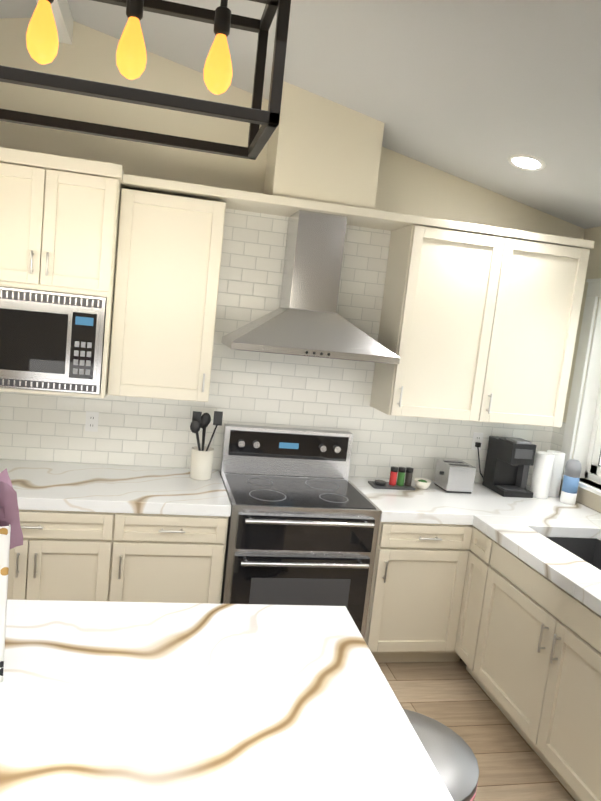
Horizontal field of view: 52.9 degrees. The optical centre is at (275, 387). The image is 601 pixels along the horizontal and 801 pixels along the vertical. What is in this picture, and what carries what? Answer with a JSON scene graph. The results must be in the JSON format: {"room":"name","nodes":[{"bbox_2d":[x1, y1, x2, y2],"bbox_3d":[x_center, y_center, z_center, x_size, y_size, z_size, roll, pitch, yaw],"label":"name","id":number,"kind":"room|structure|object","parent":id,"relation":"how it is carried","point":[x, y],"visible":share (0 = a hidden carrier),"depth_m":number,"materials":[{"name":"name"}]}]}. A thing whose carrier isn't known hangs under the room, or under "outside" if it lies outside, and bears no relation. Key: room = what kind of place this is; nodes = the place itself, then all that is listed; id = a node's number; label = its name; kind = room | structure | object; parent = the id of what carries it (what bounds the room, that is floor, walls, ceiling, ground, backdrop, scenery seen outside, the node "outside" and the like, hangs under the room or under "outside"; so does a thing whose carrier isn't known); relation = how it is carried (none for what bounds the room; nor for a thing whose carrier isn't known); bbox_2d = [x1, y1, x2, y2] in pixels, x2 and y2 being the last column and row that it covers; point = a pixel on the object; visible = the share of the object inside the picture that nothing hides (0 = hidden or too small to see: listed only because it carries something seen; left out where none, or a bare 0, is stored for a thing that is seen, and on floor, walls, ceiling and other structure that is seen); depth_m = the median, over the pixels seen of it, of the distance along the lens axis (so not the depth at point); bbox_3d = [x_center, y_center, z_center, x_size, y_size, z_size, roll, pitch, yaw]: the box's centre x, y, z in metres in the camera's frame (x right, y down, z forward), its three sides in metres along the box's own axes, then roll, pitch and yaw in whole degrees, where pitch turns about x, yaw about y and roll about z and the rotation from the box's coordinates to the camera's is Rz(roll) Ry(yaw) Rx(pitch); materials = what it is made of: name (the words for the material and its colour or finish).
{"room":"kitchen","nodes":[
{"label":"kitchen","id":0,"kind":"room"},
{"bbox_2d":[36,0,72,44],"bbox_3d":[-0.481,-1.435,-0.162,0.100,0.150,6.900,4,7,-11],"label":"ridge beam","id":1,"kind":"structure","parent":0,"point":[62,15],"depth_m":3.00,"materials":[{"name":"white"}]},
{"bbox_2d":[0,18,584,238],"bbox_3d":[-1.302,-0.463,3.440,6.970,3.600,0.150,4,7,-11],"label":"wall","id":2,"kind":"structure","parent":0,"point":[407,185],"depth_m":3.36,"materials":[{"name":"beige paint"}]},
{"bbox_2d":[0,147,123,397],"bbox_3d":[-1.167,-0.561,3.110,0.680,1.140,0.496,4,7,-11],"label":"upper cabinet","id":3,"kind":"object","parent":2,"relation":"attached to","point":[59,220],"visible":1,"depth_m":2.89,"materials":[{"name":"beige paint"}]},
{"bbox_2d":[0,287,106,393],"bbox_3d":[-1.205,-0.259,3.153,0.620,0.483,0.440,4,7,-11],"label":"microwave","id":4,"kind":"object","parent":3,"relation":"in","point":[51,341],"visible":0.98,"depth_m":2.96,"materials":[{"name":"grey metal"}]},
{"bbox_2d":[107,188,225,401],"bbox_3d":[-0.597,-0.484,3.292,0.534,1.060,0.376,4,7,-11],"label":"upper cabinet","id":5,"kind":"object","parent":2,"relation":"attached to","point":[168,265],"visible":1,"depth_m":3.15,"materials":[{"name":"beige paint"}]},
{"bbox_2d":[0,208,552,485],"bbox_3d":[0.168,-0.229,3.673,3.569,1.580,0.008,4,7,-11],"label":"wall tile","id":6,"kind":"structure","parent":2,"relation":"attached to","point":[276,390],"depth_m":3.63,"materials":[{"name":"white tile"}]},
{"bbox_2d":[85,411,98,431],"bbox_3d":[-1.061,0.194,3.488,0.070,0.116,0.008,4,7,-11],"label":"electrical outlet","id":7,"kind":"object","parent":6,"relation":"attached to","point":[91,423],"visible":1,"depth_m":3.49,"materials":[{"name":"white plastic"}]},
{"bbox_2d":[471,432,483,449],"bbox_3d":[1.327,0.350,3.967,0.070,0.116,0.008,4,7,-11],"label":"electrical outlet","id":8,"kind":"object","parent":6,"relation":"attached to","point":[477,437],"visible":0.79,"depth_m":3.96,"materials":[{"name":"white plastic"}]},
{"bbox_2d":[475,442,482,477],"bbox_3d":[1.373,0.497,3.974,0.146,0.272,0.038,4,7,-11],"label":"power cord","id":9,"kind":"object","parent":8,"relation":"attached to","point":[477,444],"visible":0.69,"depth_m":3.95,"materials":[{"name":"black plastic"}]},
{"bbox_2d":[222,210,399,363],"bbox_3d":[0.215,-0.576,3.374,0.920,0.774,0.493,4,7,-11],"label":"range hood","id":10,"kind":"object","parent":2,"relation":"attached to","point":[304,319],"visible":1,"depth_m":3.30,"materials":[{"name":"silver metal"}]},
{"bbox_2d":[370,225,589,426],"bbox_3d":[1.229,-0.351,3.660,1.120,1.080,0.376,4,7,-11],"label":"upper cabinet","id":11,"kind":"object","parent":2,"relation":"attached to","point":[476,327],"visible":1,"depth_m":3.52,"materials":[{"name":"beige paint"}]},
{"bbox_2d":[121,174,594,248],"bbox_3d":[0.517,-0.969,3.450,2.708,0.044,0.350,4,7,-11],"label":"crown molding","id":12,"kind":"structure","parent":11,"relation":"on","point":[289,207],"depth_m":3.27,"materials":[{"name":"beige paint"}]},
{"bbox_2d":[0,0,600,228],"bbox_3d":[-0.522,-1.186,-0.135,6.970,0.855,7.200,4,7,-11],"label":"ceiling","id":13,"kind":"structure","parent":0,"point":[478,92],"depth_m":2.71,"materials":[{"name":"grey paint"}]},
{"bbox_2d":[0,0,290,159],"bbox_3d":[-0.581,-1.206,1.519,1.233,0.958,0.388,4,7,-11],"label":"pendant chandelier","id":14,"kind":"object","parent":13,"relation":"hanging from","point":[42,41],"visible":1,"depth_m":1.58,"materials":[{"name":"black metal"}]},
{"bbox_2d":[508,154,545,170],"bbox_3d":[1.321,-1.186,3.178,0.192,0.047,0.196,4,7,-11],"label":"recessed light","id":15,"kind":"object","parent":13,"relation":"in","point":[526,162],"visible":1,"depth_m":3.17,"materials":[{"name":"white"}]},
{"bbox_2d":[263,81,384,208],"bbox_3d":[0.262,-1.315,3.373,0.570,0.615,0.330,4,7,-11],"label":"chase","id":16,"kind":"object","parent":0,"point":[322,149],"visible":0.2,"depth_m":3.21,"materials":[{"name":"beige paint"}]},
{"bbox_2d":[377,658,575,800],"bbox_3d":[-0.764,1.847,0.270,7.120,0.100,7.250,4,7,-11],"label":"floor","id":17,"kind":"structure","parent":0,"point":[456,699],"depth_m":2.96,"materials":[{"name":"brown wood"}]},
{"bbox_2d":[7,507,131,601],"bbox_3d":[-1.230,0.957,3.226,0.833,0.859,0.662,4,7,-11],"label":"base cabinet","id":18,"kind":"object","parent":17,"relation":"on","point":[105,532],"depth_m":2.92,"materials":[{"name":"beige paint"}]},
{"bbox_2d":[0,459,230,514],"bbox_3d":[-0.937,0.522,3.219,1.336,0.060,0.665,4,7,-11],"label":"countertop","id":19,"kind":"structure","parent":18,"relation":"on","point":[78,486],"depth_m":3.12,"materials":[{"name":"white stone"}]},
{"bbox_2d":[190,411,222,480],"bbox_3d":[-0.407,0.321,3.439,0.181,0.390,0.128,4,7,-11],"label":"utensil crock","id":20,"kind":"object","parent":19,"relation":"on","point":[201,465],"visible":0.98,"depth_m":3.41,"materials":[{"name":"beige ceramic"}]},
{"bbox_2d":[124,511,230,603],"bbox_3d":[-0.642,1.003,3.345,0.623,0.859,0.662,4,7,-11],"label":"base cabinet","id":21,"kind":"object","parent":17,"relation":"on","point":[174,556],"depth_m":3.02,"materials":[{"name":"beige paint"}]},
{"bbox_2d":[0,600,453,800],"bbox_3d":[-0.503,1.216,1.441,1.636,0.919,1.184,4,7,-11],"label":"kitchen island","id":22,"kind":"object","parent":17,"relation":"on","point":[126,701],"visible":1,"depth_m":1.47,"materials":[{"name":"white stone"}]},
{"bbox_2d":[0,468,22,681],"bbox_3d":[-0.787,0.450,1.448,0.332,0.533,0.244,4,7,-11],"label":"gift bag","id":23,"kind":"object","parent":22,"relation":"on","point":[11,535],"visible":1,"depth_m":1.46,"materials":[{"name":"paper"}]},
{"bbox_2d":[220,424,381,639],"bbox_3d":[0.085,0.891,3.422,0.794,1.209,0.732,4,7,-11],"label":"range","id":24,"kind":"object","parent":17,"relation":"on","point":[303,523],"visible":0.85,"depth_m":3.17,"materials":[{"name":"silver metal"}]},
{"bbox_2d":[365,521,467,662],"bbox_3d":[0.729,1.112,3.605,0.555,0.859,0.695,4,7,-11],"label":"base cabinet","id":25,"kind":"object","parent":17,"relation":"on","point":[416,569],"depth_m":3.30,"materials":[{"name":"beige paint"}]},
{"bbox_2d":[403,709,478,800],"bbox_3d":[0.444,1.394,1.866,0.348,0.652,0.436,4,7,-11],"label":"stool","id":26,"kind":"object","parent":17,"relation":"on","point":[451,755],"visible":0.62,"depth_m":1.79,"materials":[{"name":"grey plastic"}]},
{"bbox_2d":[444,525,499,680],"bbox_3d":[1.131,1.196,3.250,0.269,0.859,0.278,4,7,-11],"label":"base cabinet","id":27,"kind":"object","parent":17,"relation":"on","point":[478,555],"depth_m":3.27,"materials":[{"name":"beige paint"}]},
{"bbox_2d":[476,545,600,800],"bbox_3d":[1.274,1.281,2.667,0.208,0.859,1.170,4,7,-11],"label":"base cabinet","id":28,"kind":"object","parent":17,"relation":"on","point":[498,595],"depth_m":2.63,"materials":[{"name":"beige paint"}]},
{"bbox_2d":[348,477,600,540],"bbox_3d":[1.204,0.698,3.579,1.420,0.060,0.810,4,7,-11],"label":"countertop","id":29,"kind":"structure","parent":28,"relation":"on","point":[484,507],"depth_m":3.41,"materials":[{"name":"white stone"}]},
{"bbox_2d":[368,466,414,489],"bbox_3d":[0.714,0.542,3.684,0.260,0.122,0.120,4,7,-11],"label":"spice jars","id":30,"kind":"object","parent":29,"relation":"on","point":[399,484],"visible":1,"depth_m":3.67,"materials":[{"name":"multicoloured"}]},
{"bbox_2d":[414,478,431,488],"bbox_3d":[0.906,0.592,3.728,0.110,0.053,0.109,4,7,-11],"label":"bowl","id":31,"kind":"object","parent":29,"relation":"on","point":[422,483],"visible":1,"depth_m":3.70,"materials":[{"name":"beige ceramic"}]},
{"bbox_2d":[434,459,475,493],"bbox_3d":[1.113,0.550,3.772,0.185,0.167,0.180,4,7,-11],"label":"toaster","id":32,"kind":"object","parent":29,"relation":"on","point":[454,476],"visible":1,"depth_m":3.69,"materials":[{"name":"silver metal"}]},
{"bbox_2d":[482,436,536,497],"bbox_3d":[1.500,0.487,3.830,0.205,0.355,0.274,4,7,-11],"label":"coffee maker","id":33,"kind":"object","parent":29,"relation":"on","point":[509,461],"visible":1,"depth_m":3.82,"materials":[{"name":"black plastic"}]},
{"bbox_2d":[530,451,554,498],"bbox_3d":[1.681,0.547,3.808,0.110,0.280,0.110,4,7,-11],"label":"paper towel","id":34,"kind":"object","parent":29,"relation":"on","point":[542,474],"visible":0.94,"depth_m":3.77,"materials":[{"name":"white paper"}]},
{"bbox_2d":[547,450,564,496],"bbox_3d":[1.782,0.548,3.879,0.110,0.280,0.110,4,7,-11],"label":"paper towel","id":35,"kind":"object","parent":29,"relation":"on","point":[557,472],"visible":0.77,"depth_m":3.83,"materials":[{"name":"white paper"}]},
{"bbox_2d":[560,459,581,504],"bbox_3d":[1.824,0.574,3.726,0.092,0.274,0.092,4,7,-11],"label":"wipes canister","id":36,"kind":"object","parent":29,"relation":"on","point":[571,478],"visible":1,"depth_m":3.69,"materials":[{"name":"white plastic"}]},
{"bbox_2d":[488,525,600,612],"bbox_3d":[1.706,0.896,2.362,0.890,0.060,1.800,4,7,-11],"label":"countertop","id":37,"kind":"structure","parent":28,"relation":"on","point":[579,576],"depth_m":2.75,"materials":[{"name":"white stone"}]},
{"bbox_2d":[552,537,595,560],"bbox_3d":[1.523,0.917,3.260,0.430,0.230,0.012,4,7,-11],"label":"sink","id":38,"kind":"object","parent":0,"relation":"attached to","point":[585,549],"depth_m":3.27,"materials":[{"name":"black metal"}]},
{"bbox_2d":[562,226,600,489],"bbox_3d":[2.663,0.277,0.680,0.200,3.600,6.900,4,7,-11],"label":"wall","id":39,"kind":"structure","parent":0,"point":[594,261],"depth_m":3.85,"materials":[{"name":"beige paint"}]},
{"bbox_2d":[550,422,600,512],"bbox_3d":[2.104,0.634,2.777,0.008,0.480,2.691,4,7,-11],"label":"wall tiles","id":40,"kind":"structure","parent":39,"relation":"attached to","point":[588,499],"depth_m":3.77,"materials":[{"name":"white tile"}]},
{"bbox_2d":[561,278,600,495],"bbox_3d":[2.172,0.075,3.045,0.215,1.285,1.820,4,7,-11],"label":"window unit","id":41,"kind":"structure","parent":39,"relation":"in","point":[587,450],"depth_m":3.82,"materials":[{"name":"white"}]},
{"bbox_2d":[592,541,600,568],"bbox_3d":[1.803,0.981,2.967,0.012,0.230,0.704,4,7,-11],"label":"sink","id":42,"kind":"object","parent":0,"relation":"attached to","point":[596,557],"depth_m":3.27,"materials":[{"name":"black metal"}]}
]}

